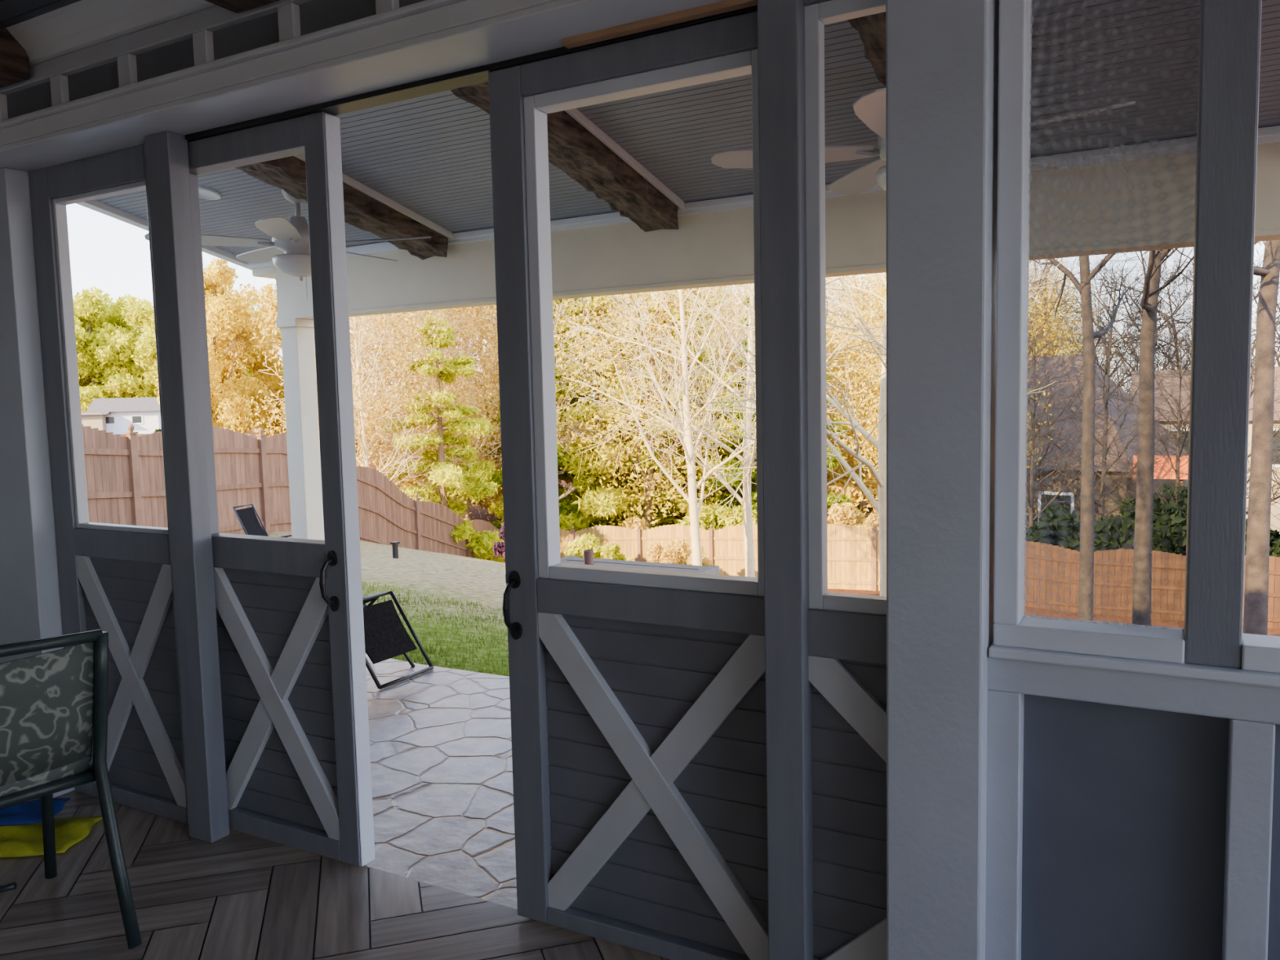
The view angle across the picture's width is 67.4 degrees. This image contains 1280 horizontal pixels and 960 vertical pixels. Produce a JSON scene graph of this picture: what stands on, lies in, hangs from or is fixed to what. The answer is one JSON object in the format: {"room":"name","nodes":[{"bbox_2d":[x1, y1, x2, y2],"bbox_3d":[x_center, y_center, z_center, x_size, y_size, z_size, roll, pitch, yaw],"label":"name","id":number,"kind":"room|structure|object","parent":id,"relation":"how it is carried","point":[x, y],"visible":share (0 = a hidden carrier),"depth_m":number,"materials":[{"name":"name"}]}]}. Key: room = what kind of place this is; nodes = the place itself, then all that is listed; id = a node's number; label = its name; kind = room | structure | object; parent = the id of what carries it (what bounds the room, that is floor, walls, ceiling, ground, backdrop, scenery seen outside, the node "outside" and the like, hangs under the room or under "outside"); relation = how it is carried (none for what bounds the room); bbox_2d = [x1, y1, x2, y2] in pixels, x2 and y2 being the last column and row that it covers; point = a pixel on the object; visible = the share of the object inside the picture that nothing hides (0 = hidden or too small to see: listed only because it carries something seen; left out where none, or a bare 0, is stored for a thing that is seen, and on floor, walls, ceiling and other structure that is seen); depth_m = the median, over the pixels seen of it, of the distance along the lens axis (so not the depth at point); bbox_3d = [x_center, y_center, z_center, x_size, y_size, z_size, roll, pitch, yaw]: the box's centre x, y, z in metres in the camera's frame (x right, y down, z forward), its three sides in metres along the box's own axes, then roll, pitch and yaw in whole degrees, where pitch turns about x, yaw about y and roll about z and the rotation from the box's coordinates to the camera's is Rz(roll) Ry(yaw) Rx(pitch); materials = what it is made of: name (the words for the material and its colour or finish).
{"room":"sunroom","nodes":[
{"label":"sunroom","id":0,"kind":"room"},
{"bbox_2d":[0,167,75,797],"bbox_3d":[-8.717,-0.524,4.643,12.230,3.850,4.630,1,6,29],"label":"column","id":1,"kind":"structure","parent":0,"point":[30,606],"depth_m":3.66,"materials":[{"name":"paint"}]},
{"bbox_2d":[0,0,80,28],"bbox_3d":[-0.378,-1.274,-0.174,8.050,0.095,4.350,1,6,29],"label":"ceiling","id":2,"kind":"structure","parent":0,"point":[12,12],"depth_m":2.98,"materials":[{"name":"paint"}]},
{"bbox_2d":[0,26,30,88],"bbox_3d":[-3.160,-1.221,1.360,0.240,0.145,4.310,1,6,29],"label":"ceiling beam","id":3,"kind":"structure","parent":2,"relation":"attached to","point":[15,68],"depth_m":3.14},
{"bbox_2d":[204,0,279,13],"bbox_3d":[-2.064,-1.195,0.760,0.240,0.145,4.310,1,6,29],"label":"ceiling beam","id":4,"kind":"structure","parent":2,"relation":"attached to","point":[235,6],"depth_m":2.63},
{"bbox_2d":[0,790,670,959],"bbox_3d":[-0.320,1.545,0.212,7.900,0.100,4.600,1,6,29],"label":"floor","id":5,"kind":"structure","parent":0,"point":[237,895],"depth_m":2.87,"materials":[{"name":"brown wood"}]},
{"bbox_2d":[0,817,102,857],"bbox_3d":[-2.172,1.237,3.374,0.442,0.054,0.296,-2,5,-6],"label":"towel","id":6,"kind":"object","parent":5,"relation":"on","point":[23,840],"visible":0.78,"depth_m":3.36,"materials":[{"name":"yellow fabric"}]},
{"bbox_2d":[0,797,71,826],"bbox_3d":[-2.223,1.181,3.444,0.274,0.035,0.212,-2,5,-12],"label":"folded cloth","id":7,"kind":"object","parent":6,"relation":"on","point":[25,812],"visible":0.7,"depth_m":3.43,"materials":[{"name":"blue fabric"}]},
{"bbox_2d":[0,629,142,948],"bbox_3d":[-1.839,0.866,2.637,0.672,0.901,0.586,3,6,40],"label":"sling chair","id":8,"kind":"object","parent":5,"relation":"on","point":[51,703],"visible":1,"depth_m":2.63,"materials":[{"name":"green metal"}]},
{"bbox_2d":[0,0,757,171],"bbox_3d":[-0.311,-1.536,-0.062,8.050,1.315,4.655,1,6,29],"label":"wall","id":9,"kind":"structure","parent":0,"point":[216,70],"depth_m":2.72,"materials":[{"name":"paint"}]},
{"bbox_2d":[28,144,188,824],"bbox_3d":[-1.915,0.043,3.539,0.775,2.400,0.054,1,6,29],"label":"door","id":10,"kind":"structure","parent":9,"relation":"in","point":[117,580],"depth_m":3.58,"materials":[{"name":"grey paint"}]},
{"bbox_2d":[4,0,217,66],"bbox_3d":[0.653,-1.365,1.707,8.050,0.090,0.120,1,6,29],"label":"trim","id":11,"kind":"structure","parent":9,"relation":"attached to","point":[82,24],"depth_m":2.98,"materials":[{"name":"white paint"}]},
{"bbox_2d":[144,131,229,842],"bbox_3d":[-1.542,0.057,3.278,0.120,2.400,0.075,1,6,29],"label":"trim","id":12,"kind":"structure","parent":9,"relation":"attached to","point":[166,155],"depth_m":3.24,"materials":[{"name":"grey paint"}]},
{"bbox_2d":[187,111,374,866],"bbox_3d":[-1.266,0.060,3.189,0.780,2.373,0.128,1,6,29],"label":"door","id":13,"kind":"structure","parent":9,"relation":"in","point":[290,620],"depth_m":3.15,"materials":[{"name":"grey paint"}]},
{"bbox_2d":[488,10,768,959],"bbox_3d":[0.004,0.091,2.484,0.875,2.373,0.132,1,6,29],"label":"door","id":14,"kind":"structure","parent":9,"relation":"in","point":[637,696],"depth_m":2.57,"materials":[{"name":"grey paint"}]},
{"bbox_2d":[757,0,813,959],"bbox_3d":[0.344,0.102,2.243,0.095,2.400,0.070,1,6,29],"label":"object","id":15,"kind":"structure","parent":9,"relation":"attached to","point":[780,23],"depth_m":2.20,"materials":[{"name":"grey paint"}]},
{"bbox_2d":[802,0,886,959],"bbox_3d":[0.559,0.105,2.156,0.415,2.400,0.054,1,6,29],"label":"door","id":16,"kind":"structure","parent":9,"relation":"in","point":[847,632],"depth_m":2.22,"materials":[{"name":"grey paint"}]},
{"bbox_2d":[76,0,1279,319],"bbox_3d":[0.732,-1.948,4.481,11.700,1.546,4.340,1,6,29],"label":"roof","id":17,"kind":"structure","parent":0,"point":[1124,181],"depth_m":5.61,"materials":[{"name":"paint"}]},
{"bbox_2d":[198,186,221,199],"bbox_3d":[-3.199,-2.118,7.061,0.220,0.078,0.221,2,6,34],"label":"recessed light","id":18,"kind":"object","parent":17,"relation":"attached to","point":[205,193],"visible":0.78,"depth_m":7.06,"materials":[{"name":"white paint"}]},
{"bbox_2d":[144,189,431,299],"bbox_3d":[-2.412,-1.696,6.968,1.894,0.786,1.816,1,6,29],"label":"ceiling fan","id":19,"kind":"object","parent":17,"relation":"hanging from","point":[289,250],"visible":0.64,"depth_m":6.75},
{"bbox_2d":[235,153,452,260],"bbox_3d":[-2.529,-2.086,5.928,0.345,0.992,3.760,1,6,29],"label":"timber beam","id":20,"kind":"structure","parent":17,"relation":"attached to","point":[366,209],"depth_m":6.86,"materials":[{"name":"brown wood"}]},
{"bbox_2d":[449,81,684,231],"bbox_3d":[-0.758,-2.046,4.958,0.345,0.985,3.760,1,6,29],"label":"timber beam","id":21,"kind":"structure","parent":17,"relation":"attached to","point":[576,146],"depth_m":5.79,"materials":[{"name":"brown wood"}]},
{"bbox_2d":[847,11,885,86],"bbox_3d":[1.014,-2.005,3.988,0.345,0.983,3.760,1,6,29],"label":"timber beam","id":22,"kind":"structure","parent":17,"relation":"attached to","point":[871,28],"depth_m":4.13,"materials":[{"name":"brown wood"}]},
{"bbox_2d":[711,88,1136,194],"bbox_3d":[1.317,-1.512,4.600,1.892,0.611,1.831,1,6,29],"label":"ceiling fan","id":23,"kind":"object","parent":22,"relation":"hanging from","point":[870,108],"visible":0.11,"depth_m":4.69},
{"bbox_2d":[985,642,1279,959],"bbox_3d":[2.498,0.867,1.197,3.930,0.957,0.140,1,6,29],"label":"wall","id":24,"kind":"structure","parent":0,"point":[1133,805],"depth_m":1.98,"materials":[{"name":"paint"}]},
{"bbox_2d":[885,0,999,959],"bbox_3d":[0.660,0.098,2.095,0.200,2.420,0.185,1,6,29],"label":"pillar","id":25,"kind":"structure","parent":24,"relation":"attached to","point":[942,55],"depth_m":2.00,"materials":[{"name":"paint"}]},
{"bbox_2d":[993,0,1184,663],"bbox_3d":[0.919,-0.366,1.950,0.355,1.443,0.110,1,6,29],"label":"window","id":26,"kind":"structure","parent":24,"relation":"in","point":[1012,628],"depth_m":1.98,"materials":[{"name":"paint"}]},
{"bbox_2d":[1183,0,1262,668],"bbox_3d":[1.123,-0.363,1.853,0.095,1.443,0.125,1,6,29],"label":"window mullion","id":27,"kind":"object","parent":24,"relation":"attached to","point":[1230,30],"depth_m":1.80,"materials":[{"name":"grey paint"}]},
{"bbox_2d":[1240,633,1279,673],"bbox_3d":[1.649,-0.349,1.550,1.120,1.443,0.110,1,6,29],"label":"window","id":28,"kind":"structure","parent":24,"relation":"in","point":[1261,653],"depth_m":1.82,"materials":[{"name":"paint"}]},
{"label":"outside","id":29,"kind":"structure","parent":0,"visible":0},
{"bbox_2d":[120,413,1279,676],"bbox_3d":[14.520,-1.256,49.390,198.000,5.598,176.000,1,6,29],"label":"lawn","id":30,"kind":"structure","parent":29,"point":[468,579],"depth_m":9.95,"materials":[{"name":"green plant"}]},
{"bbox_2d":[80,411,111,432],"bbox_3d":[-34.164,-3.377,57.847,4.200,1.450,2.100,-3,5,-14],"label":"house","id":31,"kind":"structure","parent":30,"relation":"on","point":[94,420],"depth_m":57.45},
{"bbox_2d":[72,285,142,411],"bbox_3d":[-39.678,-8.840,69.370,7.071,10.268,8.149,1,5,20],"label":"evergreen tree","id":32,"kind":"object","parent":30,"relation":"on","point":[87,306],"visible":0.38,"depth_m":68.34,"materials":[{"name":"green plant"}]},
{"bbox_2d":[78,293,143,389],"bbox_3d":[-38.498,-8.935,71.938,6.874,9.982,7.922,2,6,32],"label":"evergreen tree","id":33,"kind":"object","parent":30,"relation":"on","point":[115,317],"visible":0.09,"depth_m":70.88,"materials":[{"name":"green plant"}]},
{"bbox_2d":[86,397,160,434],"bbox_3d":[-31.720,-4.016,59.992,4.200,2.250,3.600,-3,5,-14],"label":"house","id":34,"kind":"structure","parent":30,"relation":"on","point":[144,413],"depth_m":58.76,"materials":[{"name":"white paint"}]},
{"bbox_2d":[94,296,159,398],"bbox_3d":[-35.518,-8.492,69.587,6.547,9.507,7.545,-1,5,6],"label":"evergreen tree","id":35,"kind":"object","parent":30,"relation":"on","point":[139,353],"visible":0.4,"depth_m":67.98,"materials":[{"name":"green plant"}]},
{"bbox_2d":[139,257,280,434],"bbox_3d":[-14.130,-3.752,31.771,4.033,7.743,4.283,-2,5,-3],"label":"oak tree","id":36,"kind":"object","parent":30,"relation":"on","point":[226,321],"visible":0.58,"depth_m":31.21,"materials":[{"name":"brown plant"}]},
{"bbox_2d":[81,423,504,561],"bbox_3d":[-6.147,1.379,21.096,0.242,5.922,20.936,0,5,10],"label":"wooden fence","id":37,"kind":"object","parent":30,"relation":"on","point":[125,478],"visible":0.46,"depth_m":16.90,"materials":[{"name":"wood"}]},
{"bbox_2d":[244,278,354,436],"bbox_3d":[-12.618,-3.702,35.117,4.384,8.296,4.656,0,5,14],"label":"oak tree","id":38,"kind":"object","parent":30,"relation":"on","point":[272,381],"visible":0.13,"depth_m":33.83,"materials":[{"name":"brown plant"}]},
{"bbox_2d":[260,310,436,478],"bbox_3d":[-9.352,-4.220,33.332,6.490,11.704,5.655,-2,5,-3],"label":"bare tree","id":39,"kind":"object","parent":30,"relation":"on","point":[380,444],"visible":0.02,"depth_m":33.39,"materials":[{"name":"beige plant"}]},
{"bbox_2d":[271,284,436,490],"bbox_3d":[-7.632,-2.047,26.297,4.112,8.512,4.720,-1,5,3],"label":"bare tree","id":40,"kind":"object","parent":30,"relation":"on","point":[363,441],"visible":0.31,"depth_m":26.49,"materials":[{"name":"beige plant"}]},
{"bbox_2d":[244,278,484,493],"bbox_3d":[-8.267,-3.887,28.445,6.342,12.042,6.694,0,5,17],"label":"leafy tree","id":41,"kind":"object","parent":30,"relation":"on","point":[406,322],"visible":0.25,"depth_m":27.88,"materials":[{"name":"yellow plant"}]},
{"bbox_2d":[351,312,479,487],"bbox_3d":[-8.726,-5.313,34.784,5.430,13.380,6.384,3,6,39],"label":"bare tree","id":42,"kind":"object","parent":30,"relation":"on","point":[392,353],"visible":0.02,"depth_m":34.76,"materials":[{"name":"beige plant"}]},
{"bbox_2d":[351,305,502,519],"bbox_3d":[-6.659,-3.163,33.165,7.099,11.061,7.294,-2,5,-6],"label":"leafy tree","id":43,"kind":"object","parent":30,"relation":"on","point":[494,416],"visible":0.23,"depth_m":32.65,"materials":[{"name":"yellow plant"}]},
{"bbox_2d":[353,307,501,515],"bbox_3d":[-6.508,-2.140,30.077,5.639,9.543,5.863,1,5,22],"label":"bare tree","id":44,"kind":"object","parent":30,"relation":"on","point":[428,350],"visible":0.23,"depth_m":30.10,"materials":[{"name":"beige plant"}]},
{"bbox_2d":[362,306,499,519],"bbox_3d":[-7.290,-5.409,35.496,5.973,14.718,7.022,-1,5,9],"label":"leafy tree","id":45,"kind":"object","parent":30,"relation":"on","point":[476,342],"visible":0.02,"depth_m":35.38,"materials":[{"name":"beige plant"}]},
{"bbox_2d":[361,581,509,676],"bbox_3d":[-2.057,1.198,7.545,7.230,0.425,2.639,1,6,29],"label":"grass","id":46,"kind":"structure","parent":30,"relation":"on","point":[432,651],"depth_m":7.13,"materials":[{"name":"plant"}]},
{"bbox_2d":[364,653,517,909],"bbox_3d":[-0.152,1.129,5.292,13.700,0.080,4.498,1,6,29],"label":"patio","id":47,"kind":"structure","parent":30,"relation":"on","point":[440,737],"depth_m":3.92,"materials":[{"name":"stone"}]},
{"bbox_2d":[232,502,292,537],"bbox_3d":[-3.630,0.535,9.276,0.439,0.593,0.318,0,5,11],"label":"folding chair","id":48,"kind":"object","parent":47,"relation":"on","point":[247,517],"visible":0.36,"depth_m":9.31,"materials":[{"name":"black fabric"}]},
{"bbox_2d":[275,318,324,540],"bbox_3d":[-3.055,-0.292,8.717,0.250,2.300,0.250,1,6,29],"label":"support post","id":49,"kind":"object","parent":47,"relation":"on","point":[297,335],"visible":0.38,"depth_m":8.63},
{"bbox_2d":[362,591,433,689],"bbox_3d":[-1.890,0.856,5.646,1.362,0.500,0.442,1,6,29],"label":"lounge chair","id":50,"kind":"object","parent":47,"relation":"on","point":[385,636],"visible":0.3,"depth_m":5.43,"materials":[{"name":"black fabric"}]},
{"bbox_2d":[505,555,719,582],"bbox_3d":[-0.110,0.783,4.312,0.800,0.772,0.530,1,6,29],"label":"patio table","id":51,"kind":"object","parent":47,"relation":"on","point":[711,569],"visible":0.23,"depth_m":4.37,"materials":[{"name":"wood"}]},
{"bbox_2d":[378,315,504,562],"bbox_3d":[-5.623,-0.867,27.753,5.108,7.788,4.577,1,5,27],"label":"evergreen tree","id":52,"kind":"object","parent":30,"relation":"on","point":[449,476],"visible":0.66,"depth_m":27.76,"materials":[{"name":"green plant"}]},
{"bbox_2d":[404,304,572,513],"bbox_3d":[-6.153,-5.937,38.523,7.752,14.718,8.181,-3,5,-21],"label":"leafy tree","id":53,"kind":"object","parent":30,"relation":"on","point":[481,349],"visible":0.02,"depth_m":37.71,"materials":[{"name":"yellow plant"}]},
{"bbox_2d":[492,522,505,562],"bbox_3d":[-2.139,1.134,18.021,0.880,0.882,1.199,1,6,29],"label":"shrub","id":54,"kind":"object","parent":30,"relation":"on","point":[498,548],"visible":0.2,"depth_m":17.73,"materials":[{"name":"purple plant"}]},
{"bbox_2d":[468,446,564,521],"bbox_3d":[-5.231,-0.060,38.626,3.932,4.122,4.752,1,5,22],"label":"shrub","id":55,"kind":"object","parent":30,"relation":"on","point":[485,504],"visible":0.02,"depth_m":36.88,"materials":[{"name":"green plant"}]},
{"bbox_2d":[406,295,631,508],"bbox_3d":[-4.819,-3.817,35.548,8.049,12.166,8.105,4,7,45],"label":"leafy tree","id":56,"kind":"object","parent":30,"relation":"on","point":[495,305],"visible":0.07,"depth_m":33.88,"materials":[{"name":"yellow plant"}]},
{"bbox_2d":[466,303,627,529],"bbox_3d":[-3.290,-1.840,33.876,6.453,9.837,5.781,1,5,27],"label":"evergreen tree","id":57,"kind":"object","parent":30,"relation":"on","point":[564,505],"visible":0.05,"depth_m":33.69,"materials":[{"name":"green plant"}]},
{"bbox_2d":[460,295,637,501],"bbox_3d":[-3.099,-3.649,33.667,6.384,13.380,5.430,0,5,16],"label":"bare tree","id":58,"kind":"object","parent":30,"relation":"on","point":[558,310],"visible":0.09,"depth_m":33.13,"materials":[{"name":"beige plant"}]},
{"bbox_2d":[488,295,684,532],"bbox_3d":[-1.411,-2.673,33.349,6.677,11.373,6.517,-5,6,-34],"label":"evergreen tree","id":59,"kind":"object","parent":30,"relation":"on","point":[597,506],"visible":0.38,"depth_m":32.30,"materials":[{"name":"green plant"}]},
{"bbox_2d":[564,533,633,560],"bbox_3d":[-1.059,2.391,27.319,2.160,1.874,1.787,-1,5,5],"label":"shrub","id":60,"kind":"object","parent":30,"relation":"on","point":[575,548],"visible":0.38,"depth_m":26.93,"materials":[{"name":"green plant"}]},
{"bbox_2d":[594,515,650,531],"bbox_3d":[-0.542,2.325,31.249,2.324,2.436,2.808,-2,5,-7],"label":"shrub","id":61,"kind":"object","parent":30,"relation":"on","point":[633,526],"visible":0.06,"depth_m":30.59,"materials":[{"name":"beige plant"}]},
{"bbox_2d":[553,285,746,528],"bbox_3d":[-0.072,-4.413,31.476,7.459,15.343,7.881,-5,6,-34],"label":"leafy tree","id":62,"kind":"object","parent":30,"relation":"on","point":[650,481],"visible":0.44,"depth_m":30.83,"materials":[{"name":"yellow plant"}]},
{"bbox_2d":[600,288,757,527],"bbox_3d":[2.067,-2.423,33.136,6.387,10.879,6.233,2,6,31],"label":"evergreen tree","id":63,"kind":"object","parent":30,"relation":"on","point":[725,512],"visible":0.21,"depth_m":31.97,"materials":[{"name":"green plant"}]},
{"bbox_2d":[646,537,713,565],"bbox_3d":[1.093,2.364,26.170,1.609,1.686,1.944,3,7,43],"label":"shrub","id":64,"kind":"object","parent":30,"relation":"on","point":[677,553],"visible":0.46,"depth_m":25.66,"materials":[{"name":"beige plant"}]},
{"bbox_2d":[675,505,743,531],"bbox_3d":[2.129,2.160,30.200,2.502,2.623,3.024,0,5,17],"label":"shrub","id":65,"kind":"object","parent":30,"relation":"on","point":[705,519],"visible":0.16,"depth_m":30.43,"materials":[{"name":"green plant"}]},
{"bbox_2d":[553,284,870,565],"bbox_3d":[1.279,-2.964,20.160,6.514,10.603,6.266,3,6,40],"label":"bare tree","id":66,"kind":"object","parent":30,"relation":"on","point":[694,509],"visible":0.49,"depth_m":19.99,"materials":[{"name":"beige plant"}]},
{"bbox_2d":[676,284,755,457],"bbox_3d":[3.933,-3.798,42.422,6.594,10.275,6.776,-2,5,-13],"label":"leafy tree","id":67,"kind":"object","parent":30,"relation":"on","point":[722,312],"visible":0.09,"depth_m":41.85,"materials":[{"name":"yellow plant"}]},
{"bbox_2d":[680,284,755,450],"bbox_3d":[4.583,-5.371,47.260,7.614,11.508,7.667,-4,5,-25],"label":"leafy tree","id":68,"kind":"object","parent":30,"relation":"on","point":[740,286],"visible":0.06,"depth_m":46.45,"materials":[{"name":"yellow plant"}]},
{"bbox_2d":[559,523,879,591],"bbox_3d":[2.221,2.339,28.086,14.761,2.550,0.229,1,6,29],"label":"wooden fence","id":69,"kind":"object","parent":30,"relation":"on","point":[859,569],"visible":0.34,"depth_m":27.73,"materials":[{"name":"wood"}]},
{"bbox_2d":[596,283,884,577],"bbox_3d":[2.168,-3.504,21.368,5.912,12.236,6.785,-4,5,-24],"label":"bare tree","id":70,"kind":"object","parent":30,"relation":"on","point":[746,501],"visible":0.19,"depth_m":21.18,"materials":[{"name":"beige plant"}]},
{"bbox_2d":[696,295,853,526],"bbox_3d":[4.271,-2.218,32.655,5.950,10.384,6.096,-1,5,7],"label":"evergreen tree","id":71,"kind":"object","parent":30,"relation":"on","point":[831,499],"visible":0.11,"depth_m":31.43,"materials":[{"name":"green plant"}]},
{"bbox_2d":[826,469,878,523],"bbox_3d":[8.251,1.124,33.725,3.932,4.122,4.752,-6,7,-44],"label":"shrub","id":72,"kind":"object","parent":30,"relation":"on","point":[836,489],"visible":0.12,"depth_m":32.73,"materials":[{"name":"beige plant"}]},
{"bbox_2d":[826,502,879,552],"bbox_3d":[6.150,2.030,29.172,3.024,2.623,2.502,-5,6,-40],"label":"shrub","id":73,"kind":"object","parent":30,"relation":"on","point":[840,515],"visible":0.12,"depth_m":29.44,"materials":[{"name":"beige plant"}]},
{"bbox_2d":[825,277,884,509],"bbox_3d":[7.213,-2.451,35.298,6.760,10.147,6.714,0,5,20],"label":"leafy tree","id":74,"kind":"object","parent":30,"relation":"on","point":[834,476],"visible":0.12,"depth_m":34.08,"materials":[{"name":"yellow plant"}]},
{"bbox_2d":[825,272,885,518],"bbox_3d":[8.738,-4.785,32.542,7.466,15.357,7.888,0,5,13],"label":"leafy tree","id":75,"kind":"object","parent":30,"relation":"on","point":[871,295],"visible":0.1,"depth_m":32.20,"materials":[{"name":"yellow plant"}]},
{"bbox_2d":[825,273,886,509],"bbox_3d":[8.625,-5.553,35.636,6.568,16.182,7.721,-1,5,5],"label":"bare tree","id":76,"kind":"object","parent":30,"relation":"on","point":[845,278],"visible":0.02,"depth_m":35.24,"materials":[{"name":"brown plant"}]},
{"bbox_2d":[690,258,1063,596],"bbox_3d":[2.434,-2.322,9.258,3.856,7.980,4.425,2,6,33],"label":"bare tree","id":77,"kind":"object","parent":30,"relation":"on","point":[881,477],"visible":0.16,"depth_m":9.18,"materials":[{"name":"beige plant"}]},
{"bbox_2d":[831,267,1055,515],"bbox_3d":[9.874,-3.061,30.891,6.402,12.155,6.756,-4,6,-31],"label":"leafy tree","id":78,"kind":"object","parent":30,"relation":"on","point":[873,287],"visible":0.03,"depth_m":30.86,"materials":[{"name":"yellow plant"}]},
{"bbox_2d":[866,354,1188,553],"bbox_3d":[15.535,-1.028,38.546,10.100,7.800,9.600,3,6,40],"label":"house","id":79,"kind":"structure","parent":30,"relation":"on","point":[1110,504],"depth_m":34.12,"materials":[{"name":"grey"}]},
{"bbox_2d":[1027,256,1104,369],"bbox_3d":[20.665,-6.662,51.083,7.805,14.818,8.237,-2,5,-13],"label":"leafy tree","id":80,"kind":"object","parent":30,"relation":"on","point":[1046,308],"visible":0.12,"depth_m":49.34,"materials":[{"name":"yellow plant"}]},
{"bbox_2d":[1026,504,1125,604],"bbox_3d":[11.734,2.131,26.085,2.681,2.811,3.240,1,6,30],"label":"shrub","id":81,"kind":"object","parent":30,"relation":"on","point":[1062,530],"visible":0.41,"depth_m":26.25,"materials":[{"name":"green plant"}]},
{"bbox_2d":[1026,306,1126,528],"bbox_3d":[11.568,-1.065,27.756,4.720,8.512,4.112,-2,5,-7],"label":"bare tree","id":82,"kind":"object","parent":30,"relation":"on","point":[1029,493],"visible":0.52,"depth_m":27.44,"materials":[{"name":"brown plant"}]},
{"bbox_2d":[1026,261,1130,497],"bbox_3d":[11.374,-2.221,29.655,5.141,10.640,5.900,-4,5,-27],"label":"bare tree","id":83,"kind":"object","parent":30,"relation":"on","point":[1045,455],"visible":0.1,"depth_m":29.21,"materials":[{"name":"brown plant"}]},
{"bbox_2d":[1027,257,1133,392],"bbox_3d":[22.497,-6.744,51.225,7.343,15.104,7.758,-3,5,-16],"label":"leafy tree","id":84,"kind":"object","parent":30,"relation":"on","point":[1060,351],"visible":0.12,"depth_m":50.12,"materials":[{"name":"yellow plant"}]},
{"bbox_2d":[1026,255,1191,527],"bbox_3d":[13.393,-1.601,28.326,4.627,9.576,5.310,-5,6,-37],"label":"bare tree","id":85,"kind":"object","parent":30,"relation":"on","point":[1100,507],"visible":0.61,"depth_m":28.06,"materials":[{"name":"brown plant"}]},
{"bbox_2d":[1028,248,1193,621],"bbox_3d":[7.393,-4.926,16.907,4.812,15.558,4.112,-2,5,-3],"label":"bare tree","id":86,"kind":"object","parent":30,"relation":"on","point":[1086,589],"visible":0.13,"depth_m":16.98,"materials":[{"name":"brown plant"}]},
{"bbox_2d":[1070,254,1168,395],"bbox_3d":[22.218,-4.619,45.975,4.891,12.050,5.749,0,5,12],"label":"bare tree","id":87,"kind":"object","parent":30,"relation":"on","point":[1103,325],"visible":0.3,"depth_m":45.09,"materials":[{"name":"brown plant"}]},
{"bbox_2d":[1076,481,1187,601],"bbox_3d":[13.442,1.857,25.776,4.104,3.560,3.396,3,7,42],"label":"shrub","id":88,"kind":"object","parent":30,"relation":"on","point":[1169,523],"visible":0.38,"depth_m":24.85,"materials":[{"name":"green plant"}]},
{"bbox_2d":[1076,258,1191,393],"bbox_3d":[25.892,-5.214,49.153,7.814,12.719,7.516,-2,5,-12],"label":"bare tree","id":89,"kind":"object","parent":30,"relation":"on","point":[1163,320],"visible":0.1,"depth_m":49.41,"materials":[{"name":"brown plant"}]},
{"bbox_2d":[1092,250,1192,394],"bbox_3d":[24.872,-5.804,46.630,6.874,14.407,5.847,0,5,15],"label":"bare tree","id":90,"kind":"object","parent":30,"relation":"on","point":[1146,251],"visible":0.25,"depth_m":46.18,"materials":[{"name":"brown plant"}]},
{"bbox_2d":[1025,541,1279,628],"bbox_3d":[15.772,2.491,20.767,16.162,1.925,0.130,1,6,29],"label":"wooden fence","id":91,"kind":"object","parent":30,"relation":"on","point":[1109,573],"visible":0.3,"depth_m":23.22,"materials":[{"name":"wood"}]},
{"bbox_2d":[1116,262,1193,371],"bbox_3d":[26.626,-4.722,47.253,4.955,12.208,5.825,-3,5,-20],"label":"bare tree","id":92,"kind":"object","parent":30,"relation":"on","point":[1190,272],"visible":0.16,"depth_m":47.20,"materials":[{"name":"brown plant"}]},
{"bbox_2d":[1132,455,1188,571],"bbox_3d":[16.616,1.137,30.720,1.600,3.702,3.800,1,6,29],"label":"house","id":93,"kind":"structure","parent":30,"relation":"on","point":[1162,474],"depth_m":31.06,"materials":[{"name":"brick"}]},
{"bbox_2d":[1094,315,1272,599],"bbox_3d":[14.217,-0.663,25.814,4.425,7.980,3.856,0,5,15],"label":"bare tree","id":94,"kind":"object","parent":30,"relation":"on","point":[1178,455],"visible":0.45,"depth_m":25.81,"materials":[{"name":"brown plant"}]},
{"bbox_2d":[1107,242,1279,529],"bbox_3d":[16.258,-2.033,26.556,5.900,10.640,5.141,1,6,28],"label":"bare tree","id":95,"kind":"object","parent":30,"relation":"on","point":[1253,348],"visible":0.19,"depth_m":26.71,"materials":[{"name":"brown plant"}]},
{"bbox_2d":[1132,241,1261,625],"bbox_3d":[8.392,-5.038,14.525,5.378,15.558,4.596,-3,5,-20],"label":"bare tree","id":96,"kind":"object","parent":30,"relation":"on","point":[1143,535],"visible":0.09,"depth_m":14.97,"materials":[{"name":"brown plant"}]},
{"bbox_2d":[1129,366,1279,533],"bbox_3d":[25.301,-1.272,41.171,7.600,7.000,8.600,1,6,29],"label":"house","id":97,"kind":"structure","parent":30,"relation":"on","point":[1275,511],"depth_m":38.77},
{"bbox_2d":[1243,240,1279,635],"bbox_3d":[8.788,-5.129,12.219,5.661,15.558,4.837,0,5,10],"label":"bare tree","id":98,"kind":"object","parent":30,"relation":"on","point":[1258,532],"visible":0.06,"depth_m":12.98,"materials":[{"name":"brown plant"}]},
{"bbox_2d":[1244,518,1279,599],"bbox_3d":[16.543,2.174,23.918,3.456,2.998,2.860,-5,6,-37],"label":"shrub","id":99,"kind":"object","parent":30,"relation":"on","point":[1274,542],"visible":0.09,"depth_m":23.76,"materials":[{"name":"green plant"}]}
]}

